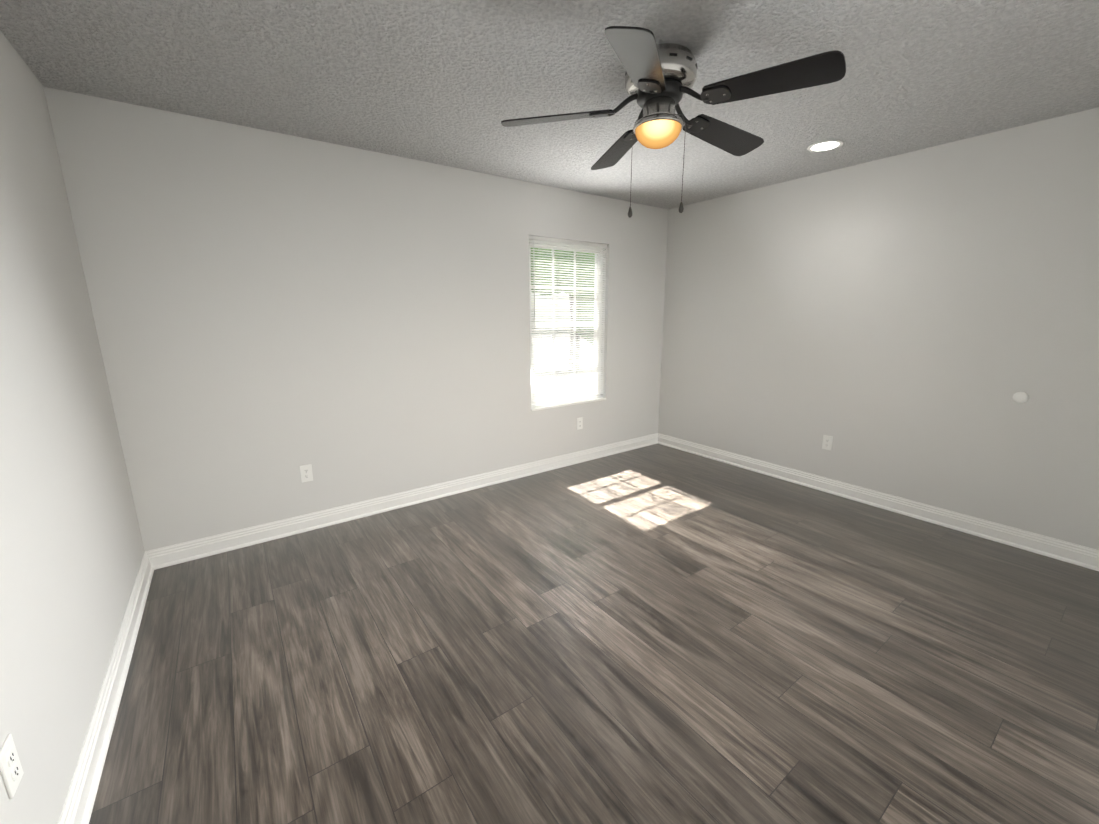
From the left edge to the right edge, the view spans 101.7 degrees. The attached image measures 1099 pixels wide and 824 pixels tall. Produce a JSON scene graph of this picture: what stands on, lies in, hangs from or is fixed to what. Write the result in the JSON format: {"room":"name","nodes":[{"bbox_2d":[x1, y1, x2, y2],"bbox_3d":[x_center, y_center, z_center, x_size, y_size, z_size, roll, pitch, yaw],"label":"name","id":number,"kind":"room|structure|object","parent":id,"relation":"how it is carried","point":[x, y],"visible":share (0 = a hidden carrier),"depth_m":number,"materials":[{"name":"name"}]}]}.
{"room":"empty bedroom","nodes":[
{"label":"empty bedroom","id":0,"kind":"room"},
{"bbox_2d":[0,31,144,823],"bbox_3d":[-1.354,0.013,0.883,0.160,2.440,3.779,-9,15,-35],"label":"wall","id":1,"kind":"structure","parent":0,"point":[72,551],"depth_m":1.52,"materials":[{"name":"beige paint"}]},
{"bbox_2d":[0,734,23,798],"bbox_3d":[-1.214,0.798,1.010,0.009,0.115,0.070,-9,15,-35],"label":"electrical outlet","id":2,"kind":"object","parent":1,"relation":"attached to","point":[11,770],"visible":1,"depth_m":1.00,"materials":[{"name":"white plastic"}]},
{"bbox_2d":[58,552,153,823],"bbox_3d":[-1.272,1.138,1.184,0.027,0.112,3.459,-9,15,-35],"label":"baseboard","id":3,"kind":"structure","parent":1,"relation":"attached to","point":[80,799],"depth_m":1.56,"materials":[{"name":"white wood"}]},
{"bbox_2d":[44,87,668,550],"bbox_3d":[-0.594,-0.584,3.598,4.326,2.440,0.160,-9,15,-35],"label":"wall","id":4,"kind":"structure","parent":0,"point":[276,311],"depth_m":2.84,"materials":[{"name":"beige paint"}]},
{"bbox_2d":[299,464,312,482],"bbox_3d":[-1.606,0.406,2.956,0.070,0.115,0.009,-9,15,-35],"label":"electrical outlet","id":5,"kind":"object","parent":4,"relation":"attached to","point":[306,474],"visible":1,"depth_m":2.95,"materials":[{"name":"white plastic"}]},
{"bbox_2d":[145,433,657,569],"bbox_3d":[-0.533,0.569,3.772,4.326,0.112,0.027,-9,15,-35],"label":"baseboard","id":6,"kind":"structure","parent":4,"relation":"attached to","point":[167,556],"depth_m":3.21,"materials":[{"name":"white wood"}]},
{"bbox_2d":[529,239,602,404],"bbox_3d":[0.139,-0.797,4.115,0.890,1.463,0.066,-9,15,-35],"label":"window","id":7,"kind":"structure","parent":4,"relation":"in","point":[569,302],"depth_m":4.12,"materials":[{"name":"white plastic"}]},
{"bbox_2d":[529,236,606,406],"bbox_3d":[0.179,-0.797,4.058,0.874,1.436,0.040,-9,15,-35],"label":"mini blinds","id":8,"kind":"object","parent":7,"relation":"attached to","point":[578,374],"visible":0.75,"depth_m":4.05,"materials":[{"name":"white plastic"}]},
{"bbox_2d":[531,397,605,410],"bbox_3d":[0.179,-0.080,4.220,0.890,0.018,0.090,-9,15,-35],"label":"window sill","id":9,"kind":"structure","parent":4,"relation":"attached to","point":[566,404],"depth_m":4.17,"materials":[{"name":"white wood"}]},
{"bbox_2d":[577,417,582,429],"bbox_3d":[0.291,0.111,4.293,0.070,0.115,0.009,-9,15,-35],"label":"electrical outlet","id":10,"kind":"object","parent":4,"relation":"attached to","point":[579,423],"visible":1,"depth_m":4.29,"materials":[{"name":"white plastic"}]},
{"bbox_2d":[0,0,1098,208],"bbox_3d":[0.458,-1.518,1.892,4.646,0.100,3.779,-9,15,-35],"label":"ceiling","id":11,"kind":"structure","parent":0,"point":[452,83],"depth_m":1.94,"materials":[{"name":"white paint"}]},
{"bbox_2d":[501,26,845,217],"bbox_3d":[0.502,-1.169,1.932,1.258,0.598,1.296,-9,15,-35],"label":"ceiling fan","id":12,"kind":"object","parent":11,"relation":"hanging from","point":[660,79],"visible":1,"depth_m":1.75,"materials":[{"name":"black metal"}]},
{"bbox_2d":[807,140,843,151],"bbox_3d":[1.730,-1.669,2.808,0.196,0.008,0.196,-9,15,-35],"label":"recessed light","id":13,"kind":"object","parent":11,"relation":"in","point":[826,145],"visible":1,"depth_m":2.79,"materials":[{"name":"white plastic"}]},
{"bbox_2d":[89,443,1098,823],"bbox_3d":[0.471,0.964,2.434,4.646,0.100,3.779,-9,15,-35],"label":"floor","id":14,"kind":"structure","parent":0,"point":[657,633],"depth_m":1.82,"materials":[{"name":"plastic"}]},
{"bbox_2d":[658,107,1098,549],"bbox_3d":[2.284,-0.566,3.443,0.160,2.440,3.779,-9,15,-35],"label":"wall","id":15,"kind":"structure","parent":0,"point":[908,325],"depth_m":3.03,"materials":[{"name":"beige paint"}]},
{"bbox_2d":[822,435,832,450],"bbox_3d":[2.218,0.246,3.572,0.009,0.115,0.070,-9,15,-35],"label":"electrical outlet","id":16,"kind":"object","parent":15,"relation":"attached to","point":[827,443],"visible":1,"depth_m":3.57,"materials":[{"name":"white plastic"}]},
{"bbox_2d":[658,433,1098,570],"bbox_3d":[2.214,0.583,3.638,0.027,0.112,3.459,-9,15,-35],"label":"baseboard","id":17,"kind":"structure","parent":15,"relation":"attached to","point":[1073,553],"depth_m":3.15,"materials":[{"name":"white wood"}]},
{"bbox_2d":[1012,392,1028,402],"bbox_3d":[2.803,-0.086,2.663,0.012,0.068,0.068,-9,15,-35],"label":"door stop","id":18,"kind":"object","parent":15,"relation":"attached to","point":[1020,397],"visible":1,"depth_m":2.66,"materials":[{"name":"white plastic"}]},
{"label":"outside","id":19,"kind":"structure","parent":0,"visible":0},
{"bbox_2d":[532,334,592,398],"bbox_3d":[-8.731,-1.513,14.949,60.000,0.100,27.000,-9,15,-35],"label":"ground","id":20,"kind":"structure","parent":19,"point":[559,364],"depth_m":16.39,"materials":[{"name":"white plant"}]},
{"bbox_2d":[531,248,594,370],"bbox_3d":[0.197,-4.452,12.489,9.815,6.608,7.056,-9,15,-35],"label":"tree","id":21,"kind":"object","parent":20,"relation":"on","point":[567,283],"depth_m":11.23,"materials":[{"name":"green plant"}]}
]}

